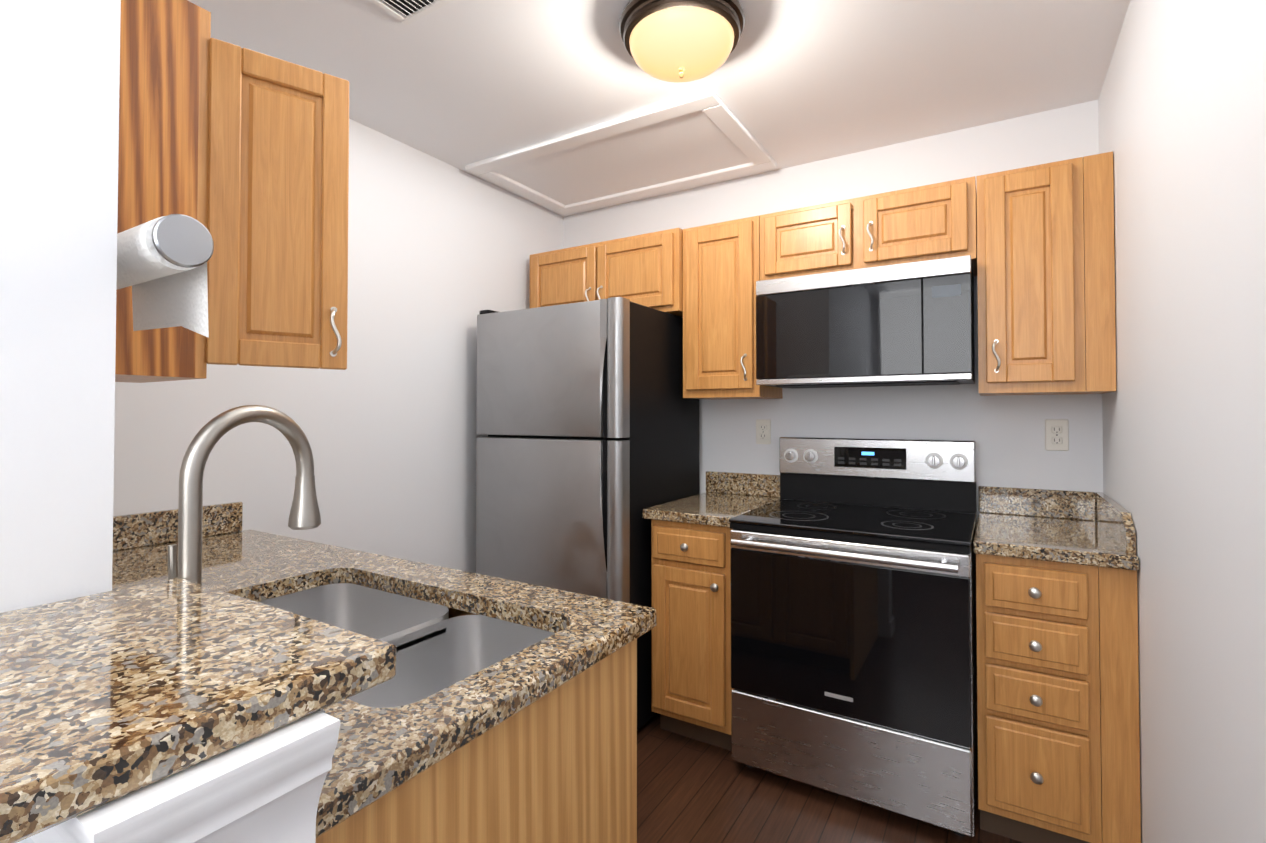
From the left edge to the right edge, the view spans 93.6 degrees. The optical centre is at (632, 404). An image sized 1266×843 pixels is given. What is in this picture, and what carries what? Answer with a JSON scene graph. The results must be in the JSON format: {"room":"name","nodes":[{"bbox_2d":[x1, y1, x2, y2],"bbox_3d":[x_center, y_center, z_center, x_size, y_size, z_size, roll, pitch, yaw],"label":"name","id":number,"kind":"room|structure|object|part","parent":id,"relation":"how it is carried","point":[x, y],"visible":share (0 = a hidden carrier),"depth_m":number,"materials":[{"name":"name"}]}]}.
{"room":"kitchen","nodes":[
{"label":"kitchen","id":0,"kind":"room"},
{"bbox_2d":[17,837,33,842],"bbox_3d":[-0.524,0.792,0.606,0.461,1.028,0.122,-1,-1,31],"label":"wall","id":1,"kind":"structure","parent":0,"point":[29,840],"depth_m":0.58,"materials":[{"name":"white paint"}]},
{"bbox_2d":[30,711,339,842],"bbox_3d":[-0.517,0.792,0.574,0.507,1.028,0.167,-1,-1,31],"label":"trim","id":2,"kind":"structure","parent":1,"relation":"attached to","point":[266,788],"depth_m":0.46,"materials":[{"name":"white"}]},
{"bbox_2d":[0,0,1265,842],"bbox_3d":[-0.502,0.091,0.898,2.650,2.440,4.600,-1,-1,31],"label":"wall","id":3,"kind":"structure","parent":0,"point":[1167,444],"depth_m":1.47,"materials":[{"name":"white paint"}]},
{"bbox_2d":[113,502,242,550],"bbox_3d":[-1.456,0.360,1.654,0.021,0.095,0.676,-1,-1,31],"label":"backsplash","id":4,"kind":"structure","parent":3,"relation":"attached to","point":[143,529],"depth_m":1.75,"materials":[{"name":"stone"}]},
{"bbox_2d":[0,578,395,842],"bbox_3d":[-0.556,0.258,0.540,0.482,0.034,0.437,-1,-1,31],"label":"bar","id":5,"kind":"object","parent":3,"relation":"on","point":[107,697],"visible":1,"depth_m":0.52,"materials":[{"name":"stone"}]},
{"bbox_2d":[115,0,348,382],"bbox_3d":[-0.964,-0.433,1.272,0.442,0.760,0.513,-1,-1,31],"label":"upper cabinet","id":6,"kind":"object","parent":3,"relation":"attached to","point":[240,154],"visible":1,"depth_m":1.25,"materials":[{"name":"brown wood"}]},
{"bbox_2d":[116,214,213,337],"bbox_3d":[-0.774,-0.183,0.912,0.336,0.168,0.106,-1,-1,31],"label":"paper towel","id":7,"kind":"object","parent":6,"relation":"attached to","point":[162,266],"visible":0.73,"depth_m":0.88,"materials":[{"name":"white paper"}]},
{"bbox_2d":[529,228,682,317],"bbox_3d":[-0.090,-0.598,3.002,0.874,0.370,0.394,-1,-1,31],"label":"upper cabinet","id":8,"kind":"object","parent":3,"relation":"attached to","point":[645,269],"visible":0.67,"depth_m":2.80,"materials":[{"name":"brown wood"}]},
{"bbox_2d":[683,216,782,399],"bbox_3d":[0.445,-0.409,2.689,0.356,0.760,0.364,-1,-1,31],"label":"upper cabinet","id":9,"kind":"object","parent":3,"relation":"attached to","point":[721,268],"visible":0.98,"depth_m":2.56,"materials":[{"name":"brown wood"}]},
{"bbox_2d":[756,419,770,443],"bbox_3d":[0.611,0.128,2.789,0.072,0.116,0.010,-1,-1,31],"label":"electrical outlet","id":10,"kind":"object","parent":3,"relation":"attached to","point":[763,431],"visible":1,"depth_m":2.79,"materials":[{"name":"white plastic"}]},
{"bbox_2d":[760,176,976,280],"bbox_3d":[0.934,-0.650,2.395,0.783,0.288,0.364,-1,-1,31],"label":"upper cabinet","id":11,"kind":"object","parent":3,"relation":"attached to","point":[928,222],"visible":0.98,"depth_m":2.23,"materials":[{"name":"brown wood"}]},
{"bbox_2d":[756,255,974,387],"bbox_3d":[0.923,-0.289,2.377,0.760,0.425,0.394,-1,-1,31],"label":"microwave","id":12,"kind":"object","parent":11,"relation":"attached to","point":[907,324],"visible":1,"depth_m":2.19,"materials":[{"name":"black glass"}]},
{"bbox_2d":[976,151,1115,395],"bbox_3d":[1.430,-0.419,2.088,0.375,0.760,0.364,-1,-1,31],"label":"upper cabinet","id":13,"kind":"object","parent":3,"relation":"attached to","point":[1046,277],"visible":0.98,"depth_m":1.96,"materials":[{"name":"brown wood"}]},
{"bbox_2d":[1045,419,1068,450],"bbox_3d":[1.571,0.113,2.204,0.072,0.116,0.010,-1,-1,31],"label":"electrical outlet","id":14,"kind":"object","parent":3,"relation":"attached to","point":[1056,434],"visible":1,"depth_m":2.20,"materials":[{"name":"white plastic"}]},
{"bbox_2d":[188,0,1129,216],"bbox_3d":[-0.502,-1.154,0.919,2.650,0.050,4.600,-1,-1,31],"label":"ceiling","id":15,"kind":"structure","parent":0,"point":[459,84],"depth_m":1.95,"materials":[{"name":"white paint"}]},
{"bbox_2d":[369,0,453,24],"bbox_3d":[-0.651,-1.113,1.510,0.250,0.010,0.375,-1,-1,31],"label":"ceiling vent","id":16,"kind":"object","parent":15,"relation":"in","point":[405,7],"visible":1,"depth_m":1.66,"materials":[{"name":"white plastic"}]},
{"bbox_2d":[465,89,776,214],"bbox_3d":[-0.058,-1.087,2.712,1.230,0.022,0.725,-1,-1,31],"label":"attic hatch","id":17,"kind":"object","parent":15,"relation":"attached to","point":[707,136],"visible":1,"depth_m":2.64,"materials":[{"name":"white"}]},
{"bbox_2d":[619,0,744,81],"bbox_3d":[0.141,-1.032,1.731,0.364,0.166,0.364,-1,-1,31],"label":"ceiling light","id":18,"kind":"object","parent":15,"relation":"attached to","point":[636,12],"depth_m":1.65,"materials":[{"name":"beige glass"}]},
{"bbox_3d":[0.141,-1.003,1.731,0.304,0.108,0.304,-1,-1,31],"label":"ceiling light shade","id":19,"kind":"part","parent":18,"relation":"part of","materials":[{"name":"white glass"}]},
{"bbox_2d":[637,713,1022,842],"bbox_3d":[-0.502,1.336,0.877,2.650,0.050,4.600,-1,-1,31],"label":"floor","id":20,"kind":"structure","parent":0,"point":[690,790],"depth_m":1.96,"materials":[{"name":"brown wood"}]},
{"bbox_2d":[315,607,636,842],"bbox_3d":[-0.520,0.877,1.086,0.836,0.876,0.697,-1,-1,31],"label":"base cabinet","id":21,"kind":"object","parent":20,"relation":"on","point":[558,765],"depth_m":0.89,"materials":[{"name":"brown wood"}]},
{"bbox_2d":[112,530,655,837],"bbox_3d":[-0.796,0.421,1.271,1.546,0.038,0.711,-1,-1,31],"label":"countertop","id":22,"kind":"structure","parent":21,"relation":"on","point":[379,753],"depth_m":1.09,"materials":[{"name":"stone"}]},
{"bbox_2d":[168,405,320,583],"bbox_3d":[-0.607,0.198,0.949,0.104,0.396,0.250,-1,-1,31],"label":"faucet","id":23,"kind":"object","parent":22,"relation":"on","point":[304,513],"visible":0.56,"depth_m":0.88,"materials":[{"name":"silver metal"}]},
{"bbox_2d":[259,583,554,707],"bbox_3d":[-0.522,0.542,1.122,0.815,0.206,0.475,-1,-1,31],"label":"sink","id":24,"kind":"object","parent":22,"relation":"in","point":[437,649],"visible":0.1,"depth_m":1.24,"materials":[{"name":"silver metal"}]},
{"bbox_2d":[476,297,698,729],"bbox_3d":[-0.195,0.458,2.795,0.783,1.770,0.731,-1,-1,31],"label":"fridge","id":25,"kind":"object","parent":20,"relation":"on","point":[587,450],"visible":0.62,"depth_m":2.47,"materials":[{"name":"silver metal"}]},
{"bbox_2d":[652,519,732,750],"bbox_3d":[0.369,0.901,2.542,0.356,0.875,0.658,-1,-1,31],"label":"base cabinet","id":26,"kind":"object","parent":20,"relation":"on","point":[691,645],"visible":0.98,"depth_m":2.29,"materials":[{"name":"brown wood"}]},
{"bbox_2d":[643,471,779,527],"bbox_3d":[0.366,0.392,2.566,0.386,0.140,0.634,-1,-1,31],"label":"countertop","id":27,"kind":"structure","parent":26,"relation":"on","point":[723,499],"depth_m":2.63,"materials":[{"name":"stone"}]},
{"bbox_2d":[729,437,977,836],"bbox_3d":[0.833,0.736,2.211,0.764,1.195,0.734,-1,-1,31],"label":"range","id":28,"kind":"object","parent":20,"relation":"on","point":[854,651],"visible":1,"depth_m":1.97,"materials":[{"name":"silver metal"}]},
{"bbox_2d":[976,554,1140,842],"bbox_3d":[1.352,0.891,1.942,0.380,0.875,0.658,-1,-1,31],"label":"base cabinet","id":29,"kind":"object","parent":20,"relation":"on","point":[1058,705],"visible":1,"depth_m":1.69,"materials":[{"name":"brown wood"}]},
{"bbox_2d":[974,486,1138,570],"bbox_3d":[1.356,0.382,1.962,0.385,0.140,0.634,-1,-1,31],"label":"countertop","id":30,"kind":"structure","parent":29,"relation":"on","point":[1083,528],"depth_m":1.92,"materials":[{"name":"stone"}]}
]}

